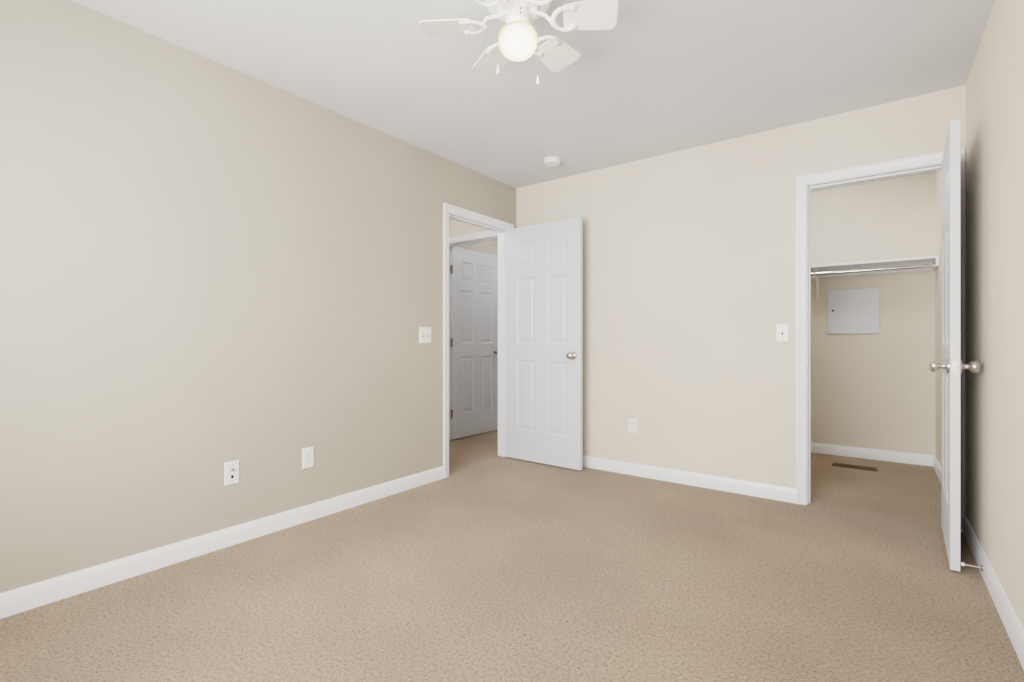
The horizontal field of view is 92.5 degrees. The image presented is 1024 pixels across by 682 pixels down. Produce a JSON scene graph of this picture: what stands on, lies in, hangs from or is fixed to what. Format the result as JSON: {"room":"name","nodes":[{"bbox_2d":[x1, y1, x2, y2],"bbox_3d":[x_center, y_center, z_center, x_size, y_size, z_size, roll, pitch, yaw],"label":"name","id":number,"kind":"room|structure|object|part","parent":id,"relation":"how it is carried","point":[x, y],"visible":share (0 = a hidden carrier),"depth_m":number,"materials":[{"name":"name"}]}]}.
{"room":"empty bedroom","nodes":[
{"label":"empty bedroom","id":0,"kind":"room"},
{"bbox_2d":[0,0,515,592],"bbox_3d":[-1.299,-0.178,2.813,0.120,2.450,4.320,0,0,37],"label":"wall","id":1,"kind":"structure","parent":0,"point":[208,268],"depth_m":2.36,"materials":[{"name":"beige paint"}]},
{"bbox_2d":[0,466,444,618],"bbox_3d":[-1.493,1.001,2.441,0.014,0.092,3.253,0,0,37],"label":"baseboard","id":2,"kind":"structure","parent":1,"relation":"attached to","point":[28,597],"depth_m":2.34,"materials":[{"name":"white paint"}]},
{"bbox_2d":[224,460,238,485],"bbox_3d":[-1.439,0.678,2.521,0.006,0.118,0.072,0,0,37],"label":"outlet","id":3,"kind":"object","parent":1,"relation":"attached to","point":[228,472],"visible":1,"depth_m":2.52,"materials":[{"name":"white plastic"}]},
{"bbox_2d":[302,447,313,468],"bbox_3d":[-1.187,0.681,2.858,0.008,0.118,0.072,0,0,37],"label":"outlet","id":4,"kind":"object","parent":1,"relation":"attached to","point":[309,451],"visible":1,"depth_m":2.85,"materials":[{"name":"white plastic"}]},
{"bbox_2d":[419,327,430,342],"bbox_3d":[-0.630,-0.043,3.596,0.018,0.118,0.118,0,0,37],"label":"light switch","id":5,"kind":"object","parent":1,"relation":"attached to","point":[426,331],"visible":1,"depth_m":3.60,"materials":[{"name":"white plastic"}]},
{"bbox_2d":[443,203,513,477],"bbox_3d":[-0.308,0.017,4.143,0.122,2.060,0.805,0,0,37],"label":"door frame","id":6,"kind":"structure","parent":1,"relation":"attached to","point":[501,237],"depth_m":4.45,"materials":[{"name":"white paint"}]},
{"bbox_2d":[451,246,497,438],"bbox_3d":[-0.409,0.020,5.448,0.177,2.030,0.808,0,0,38],"label":"hall door","id":7,"kind":"structure","parent":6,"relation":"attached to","point":[474,342],"depth_m":5.40,"materials":[{"name":"white paint"}]},
{"bbox_2d":[506,217,582,469],"bbox_3d":[0.246,0.020,4.176,0.808,2.030,0.177,0,0,38],"label":"entry door","id":8,"kind":"structure","parent":6,"relation":"attached to","point":[544,343],"depth_m":4.13,"materials":[{"name":"white paint"}]},
{"bbox_3d":[0.521,0.117,3.963,0.112,0.066,0.177,0,0,38],"label":"knob","id":9,"kind":"part","parent":8,"relation":"part of","materials":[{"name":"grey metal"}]},
{"bbox_2d":[454,239,497,255],"bbox_3d":[-0.306,-0.178,5.902,0.120,2.450,1.580,0,0,37],"label":"wall","id":10,"kind":"structure","parent":0,"point":[489,247],"depth_m":5.79,"materials":[{"name":"beige paint"}]},
{"bbox_2d":[0,430,1023,681],"bbox_3d":[0.029,1.097,2.989,4.600,0.100,6.250,0,0,37],"label":"floor","id":11,"kind":"structure","parent":0,"point":[484,562],"depth_m":2.01,"materials":[{"name":"beige carpet"}]},
{"bbox_2d":[832,462,877,471],"bbox_3d":[2.841,1.044,4.067,0.310,0.007,0.110,0,0,37],"label":"floor vent","id":12,"kind":"object","parent":11,"relation":"in","point":[855,466],"visible":1,"depth_m":4.06,"materials":[{"name":"brown metal"}]},
{"bbox_2d":[71,0,994,191],"bbox_3d":[0.029,-1.453,2.989,4.600,0.100,6.250,0,0,37],"label":"ceiling","id":13,"kind":"structure","parent":0,"point":[642,79],"depth_m":2.51,"materials":[{"name":"white paint"}]},
{"bbox_2d":[419,0,618,84],"bbox_3d":[0.023,-1.210,1.927,0.723,0.386,0.769,0,0,37],"label":"fan light","id":14,"kind":"object","parent":13,"relation":"hanging from","point":[519,40],"visible":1,"depth_m":1.92,"materials":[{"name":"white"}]},
{"bbox_3d":[0.023,-1.313,1.927,0.267,0.179,0.267,0,0,37],"label":"motor","id":15,"kind":"part","parent":14,"relation":"part of","materials":[{"name":"white metal"}]},
{"bbox_3d":[0.023,-1.171,1.927,0.157,0.116,0.157,0,0,37],"label":"globe","id":16,"kind":"part","parent":14,"relation":"part of"},
{"bbox_2d":[543,156,560,166],"bbox_3d":[0.310,-1.382,3.791,0.136,0.042,0.136,0,0,37],"label":"smoke detector","id":17,"kind":"object","parent":13,"relation":"attached to","point":[552,161],"visible":0.98,"depth_m":3.75,"materials":[{"name":"white plastic"}]},
{"bbox_2d":[449,85,965,515],"bbox_3d":[0.797,-0.178,4.019,4.540,2.450,0.120,0,0,37],"label":"wall","id":18,"kind":"structure","parent":0,"point":[689,287],"depth_m":3.50,"materials":[{"name":"beige paint"}]},
{"bbox_2d":[628,418,636,433],"bbox_3d":[0.943,0.663,3.831,0.072,0.118,0.008,0,0,37],"label":"outlet","id":19,"kind":"object","parent":18,"relation":"attached to","point":[634,423],"visible":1,"depth_m":3.83,"materials":[{"name":"white plastic"}]},
{"bbox_2d":[583,455,795,502],"bbox_3d":[0.930,1.001,3.827,2.243,0.092,0.030,0,0,37],"label":"baseboard","id":20,"kind":"structure","parent":18,"relation":"attached to","point":[773,492],"depth_m":3.53,"materials":[{"name":"white paint"}]},
{"bbox_2d":[776,324,788,341],"bbox_3d":[1.768,-0.053,3.209,0.072,0.118,0.018,0,0,37],"label":"light switch","id":21,"kind":"object","parent":18,"relation":"attached to","point":[784,331],"visible":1,"depth_m":3.21,"materials":[{"name":"white plastic"}]},
{"bbox_2d":[796,148,964,531],"bbox_3d":[2.196,0.017,2.977,0.720,2.060,0.122,0,0,37],"label":"door frame","id":22,"kind":"structure","parent":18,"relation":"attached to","point":[932,167],"depth_m":3.13,"materials":[{"name":"white paint"}]},
{"bbox_2d":[929,119,980,571],"bbox_3d":[2.217,0.020,2.484,0.177,2.030,0.722,0,0,39],"label":"closet door","id":23,"kind":"structure","parent":22,"relation":"attached to","point":[951,366],"depth_m":2.22,"materials":[{"name":"white paint"}]},
{"bbox_3d":[2.027,0.117,2.246,0.177,0.066,0.112,0,0,39],"label":"knob","id":24,"kind":"part","parent":23,"relation":"part of","materials":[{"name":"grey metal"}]},
{"bbox_2d":[811,173,934,454],"bbox_3d":[2.777,-0.178,4.726,1.970,2.450,0.120,0,0,37],"label":"wall","id":25,"kind":"structure","parent":0,"point":[873,391],"depth_m":4.31,"materials":[{"name":"beige paint"}]},
{"bbox_2d":[827,287,879,333],"bbox_3d":[3.073,-0.268,4.421,0.390,0.410,0.016,0,0,37],"label":"access hatch","id":26,"kind":"object","parent":25,"relation":"attached to","point":[854,311],"visible":1,"depth_m":4.41,"materials":[{"name":"grey"}]},
{"bbox_2d":[811,442,931,465],"bbox_3d":[2.785,1.001,4.637,1.850,0.092,0.014,0,0,37],"label":"baseboard","id":27,"kind":"structure","parent":25,"relation":"attached to","point":[857,452],"depth_m":4.33,"materials":[{"name":"white paint"}]},
{"bbox_2d":[811,256,938,299],"bbox_3d":[2.698,-0.527,4.520,1.850,0.288,0.305,0,0,37],"label":"closet shelf","id":28,"kind":"object","parent":25,"relation":"attached to","point":[917,264],"visible":0.44,"depth_m":4.18,"materials":[{"name":"white paint"}]},
{"bbox_3d":[2.625,-0.598,4.422,1.812,0.052,0.052,0,0,37],"label":"rod rail","id":29,"kind":"part","parent":28,"relation":"part of","materials":[{"name":"silver metal"}]},
{"bbox_2d":[935,0,1023,629],"bbox_3d":[1.801,-0.178,1.668,0.120,2.450,6.190,0,0,37],"label":"wall","id":30,"kind":"structure","parent":0,"point":[995,293],"depth_m":1.99,"materials":[{"name":"beige paint"}]},
{"bbox_2d":[932,455,940,482],"bbox_3d":[3.026,1.001,3.424,0.014,0.092,1.590,0,0,37],"label":"baseboard","id":31,"kind":"structure","parent":30,"relation":"attached to","point":[935,463],"depth_m":3.86,"materials":[{"name":"white paint"}]},
{"bbox_2d":[963,516,1023,669],"bbox_3d":[1.219,1.001,1.000,0.014,0.092,4.182,0,0,37],"label":"baseboard","id":32,"kind":"structure","parent":30,"relation":"attached to","point":[1011,623],"depth_m":1.90,"materials":[{"name":"white paint"}]},
{"bbox_2d":[961,562,982,570],"bbox_3d":[2.047,1.002,2.183,0.072,0.026,0.026,0,0,37],"label":"door stop","id":33,"kind":"object","parent":32,"relation":"attached to","point":[964,564],"visible":1,"depth_m":2.18,"materials":[{"name":"grey metal"}]}
]}

